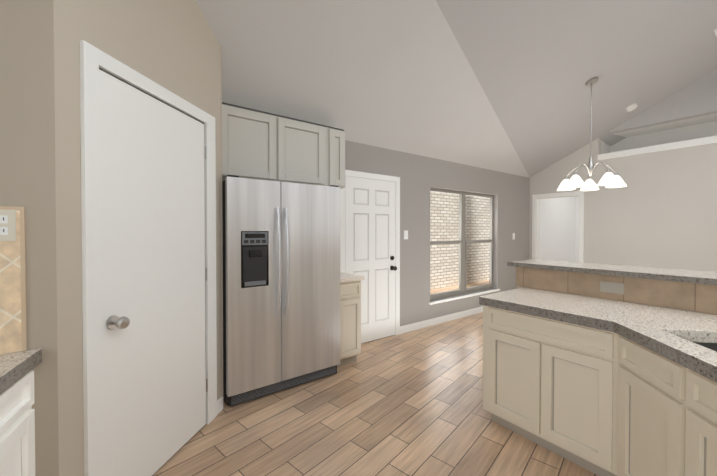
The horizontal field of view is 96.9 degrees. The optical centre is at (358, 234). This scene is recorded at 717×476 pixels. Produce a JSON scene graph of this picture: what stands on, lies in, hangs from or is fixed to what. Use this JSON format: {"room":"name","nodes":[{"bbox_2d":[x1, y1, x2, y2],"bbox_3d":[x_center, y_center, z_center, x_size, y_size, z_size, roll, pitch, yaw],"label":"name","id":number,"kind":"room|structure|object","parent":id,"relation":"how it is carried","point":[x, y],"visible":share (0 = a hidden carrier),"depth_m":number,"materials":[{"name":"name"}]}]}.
{"room":"kitchen","nodes":[
{"label":"kitchen","id":0,"kind":"room"},
{"bbox_2d":[53,0,221,475],"bbox_3d":[-1.204,-1.933,1.867,0.100,6.600,1.171,0,1,9],"label":"wall","id":1,"kind":"structure","parent":0,"point":[172,46],"depth_m":1.41,"materials":[{"name":"paint"}]},
{"bbox_2d":[0,0,58,475],"bbox_3d":[-2.899,-1.912,0.128,4.036,6.600,0.130,-1,1,-36],"label":"wall","id":2,"kind":"structure","parent":1,"relation":"attached to","point":[28,293],"depth_m":1.26,"materials":[{"name":"paint"}]},
{"bbox_2d":[0,209,15,240],"bbox_3d":[-1.355,-0.035,1.205,0.076,0.120,0.006,-1,1,-36],"label":"outlet","id":3,"kind":"object","parent":2,"relation":"attached to","point":[7,225],"visible":1,"depth_m":1.21,"materials":[{"name":"beige plastic"}]},
{"bbox_2d":[80,40,216,475],"bbox_3d":[-1.143,0.254,1.887,0.022,2.225,0.971,0,1,9],"label":"door frame","id":4,"kind":"structure","parent":1,"relation":"attached to","point":[93,60],"depth_m":1.46,"materials":[{"name":"white wood"}]},
{"bbox_2d":[99,69,207,475],"bbox_3d":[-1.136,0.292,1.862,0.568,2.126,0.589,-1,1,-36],"label":"pantry door","id":5,"kind":"structure","parent":1,"relation":"in","point":[153,268],"depth_m":1.76,"materials":[{"name":"white wood"}]},
{"bbox_2d":[217,397,222,414],"bbox_3d":[-1.147,1.319,1.898,0.014,0.095,1.170,0,1,9],"label":"baseboard","id":6,"kind":"structure","parent":1,"relation":"attached to","point":[219,405],"depth_m":2.43,"materials":[{"name":"white wood"}]},
{"bbox_2d":[220,46,222,396],"bbox_3d":[-1.245,-1.942,2.614,0.105,6.600,0.485,-1,1,-36],"label":"wall","id":7,"kind":"structure","parent":0,"point":[221,212],"depth_m":2.47,"materials":[{"name":"paint"}]},
{"bbox_2d":[153,280,597,475],"bbox_3d":[1.552,1.422,2.316,13.750,0.120,8.150,-1,1,-36],"label":"floor","id":8,"kind":"structure","parent":0,"point":[409,403],"depth_m":2.24,"materials":[{"name":"brown wood"}]},
{"bbox_2d":[0,348,41,475],"bbox_3d":[-1.216,0.927,0.425,0.629,0.914,1.604,0,1,-25],"label":"base cabinet","id":9,"kind":"object","parent":8,"relation":"on","point":[17,434],"depth_m":1.15,"materials":[{"name":"white paint"}]},
{"bbox_2d":[222,175,339,406],"bbox_3d":[-0.728,0.437,2.917,1.023,1.795,0.636,-1,1,-36],"label":"fridge","id":10,"kind":"object","parent":8,"relation":"on","point":[281,286],"visible":0.98,"depth_m":2.65,"materials":[{"name":"grey metal"}]},
{"bbox_2d":[337,272,363,366],"bbox_3d":[-0.221,0.890,3.391,0.330,0.916,0.495,-1,1,-36],"label":"base cabinet","id":11,"kind":"object","parent":8,"relation":"on","point":[350,317],"visible":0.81,"depth_m":3.23,"materials":[{"name":"beige paint"}]},
{"bbox_2d":[483,305,617,450],"bbox_3d":[1.359,0.936,2.108,0.681,0.856,0.846,-1,1,-36],"label":"base cabinet","id":12,"kind":"object","parent":8,"relation":"on","point":[519,349],"depth_m":2.05,"materials":[{"name":"beige paint"}]},
{"bbox_2d":[551,331,716,475],"bbox_3d":[1.292,0.948,1.141,0.765,0.856,0.764,-1,1,-36],"label":"base cabinet","id":13,"kind":"object","parent":8,"relation":"on","point":[598,402],"depth_m":1.56,"materials":[{"name":"beige paint"}]},
{"bbox_2d":[479,287,716,382],"bbox_3d":[1.464,0.486,1.373,1.365,0.058,2.175,-1,1,-36],"label":"countertop","id":14,"kind":"structure","parent":13,"relation":"on","point":[673,335],"depth_m":1.72,"materials":[{"name":"stone"}]},
{"bbox_2d":[693,342,716,351],"bbox_3d":[1.614,0.613,1.083,0.500,0.183,0.880,0,1,9],"label":"sink","id":15,"kind":"object","parent":14,"relation":"in","point":[712,346],"visible":0.06,"depth_m":1.51,"materials":[{"name":"silver metal"}]},
{"bbox_2d":[196,0,716,177],"bbox_3d":[1.166,-2.906,0.891,11.500,3.919,6.400,-1,1,-36],"label":"ceiling","id":16,"kind":"structure","parent":0,"point":[498,85],"depth_m":3.41,"materials":[{"name":"paint"}]},
{"bbox_2d":[557,77,626,190],"bbox_3d":[2.991,-1.306,4.126,0.748,1.403,0.728,-1,1,-36],"label":"chandelier","id":17,"kind":"object","parent":16,"relation":"hanging from","point":[609,179],"visible":1,"depth_m":4.08,"materials":[{"name":"white glass"}]},
{"bbox_2d":[626,103,636,111],"bbox_3d":[4.124,-1.914,4.795,0.140,0.088,0.134,-1,1,-36],"label":"smoke detector","id":18,"kind":"object","parent":16,"relation":"attached to","point":[631,107],"visible":1,"depth_m":4.77,"materials":[{"name":"white plastic"}]},
{"bbox_2d":[345,140,575,325],"bbox_3d":[0.035,0.041,3.977,13.300,2.600,0.150,-1,1,-36],"label":"wall","id":19,"kind":"structure","parent":0,"point":[419,176],"depth_m":4.92,"materials":[{"name":"paint"}]},
{"bbox_2d":[222,102,285,181],"bbox_3d":[-1.008,-0.799,2.900,0.583,0.617,0.318,-1,1,-36],"label":"upper cabinet","id":20,"kind":"object","parent":19,"relation":"attached to","point":[259,145],"depth_m":2.78,"materials":[{"name":"grey paint"}]},
{"bbox_2d":[286,117,329,185],"bbox_3d":[-0.654,-0.802,3.162,0.605,0.617,0.318,-1,1,-36],"label":"upper cabinet","id":21,"kind":"object","parent":19,"relation":"attached to","point":[307,143],"depth_m":3.10,"materials":[{"name":"grey paint"}]},
{"bbox_2d":[330,127,344,187],"bbox_3d":[-0.317,-0.805,3.410,0.230,0.617,0.318,-1,1,-36],"label":"upper cabinet","id":22,"kind":"object","parent":19,"relation":"attached to","point":[337,136],"depth_m":3.30,"materials":[{"name":"grey paint"}]},
{"bbox_2d":[340,170,399,343],"bbox_3d":[0.164,0.291,3.966,0.950,2.100,0.024,-1,1,-36],"label":"door frame","id":23,"kind":"structure","parent":19,"relation":"attached to","point":[350,173],"depth_m":4.15,"materials":[{"name":"white wood"}]},
{"bbox_2d":[345,176,396,342],"bbox_3d":[0.187,0.322,3.935,0.798,2.015,0.096,-1,1,-36],"label":"back door","id":24,"kind":"structure","parent":19,"relation":"in","point":[370,230],"depth_m":3.97,"materials":[{"name":"white wood"}]},
{"bbox_2d":[404,231,407,238],"bbox_3d":[0.648,0.007,4.329,0.075,0.120,0.008,-1,1,-36],"label":"light switch","id":25,"kind":"object","parent":19,"relation":"attached to","point":[405,234],"visible":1,"depth_m":4.33,"materials":[{"name":"white plastic"}]},
{"bbox_2d":[400,306,482,333],"bbox_3d":[1.998,1.277,5.337,3.605,0.095,0.014,-1,1,-36],"label":"baseboard","id":26,"kind":"structure","parent":19,"relation":"attached to","point":[426,323],"depth_m":4.74,"materials":[{"name":"white wood"}]},
{"bbox_2d":[428,188,499,304],"bbox_3d":[1.744,0.156,5.201,1.880,1.720,0.160,-1,1,-36],"label":"window","id":27,"kind":"structure","parent":19,"relation":"in","point":[463,288],"depth_m":5.23,"materials":[{"name":"grey"}]},
{"bbox_2d":[576,196,578,261],"bbox_3d":[5.861,0.002,7.155,0.150,2.600,1.650,-1,1,-36],"label":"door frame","id":28,"kind":"structure","parent":0,"point":[577,198],"depth_m":7.74,"materials":[{"name":"white wood"}]},
{"bbox_2d":[507,259,716,286],"bbox_3d":[2.142,0.261,1.923,0.480,0.034,2.300,-1,1,-36],"label":"countertop","id":29,"kind":"structure","parent":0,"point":[669,275],"depth_m":2.17,"materials":[{"name":"grey stone"}]},
{"bbox_2d":[529,69,716,271],"bbox_3d":[5.536,-1.961,4.126,0.700,6.600,6.400,-1,1,-36],"label":"wall","id":30,"kind":"structure","parent":0,"point":[659,210],"depth_m":4.91,"materials":[{"name":"paint"}]},
{"bbox_2d":[532,191,583,261],"bbox_3d":[3.793,0.266,6.037,0.170,2.100,0.880,-1,1,-36],"label":"trim","id":31,"kind":"structure","parent":30,"relation":"attached to","point":[536,215],"depth_m":6.13,"materials":[{"name":"white wood"}]},
{"bbox_2d":[598,136,716,159],"bbox_3d":[5.674,-1.296,3.465,0.172,0.097,5.060,-1,1,-36],"label":"trim","id":32,"kind":"structure","parent":30,"relation":"attached to","point":[678,145],"depth_m":4.81,"materials":[{"name":"white wood"}]},
{"label":"outside","id":33,"kind":"structure","parent":0,"visible":0},
{"bbox_2d":[430,192,489,288],"bbox_3d":[0.905,-0.596,7.002,7.000,4.200,0.200,-1,1,-36],"label":"brick","id":34,"kind":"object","parent":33,"point":[444,226],"visible":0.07,"depth_m":8.02,"materials":[{"name":"beige brick"}]}
]}

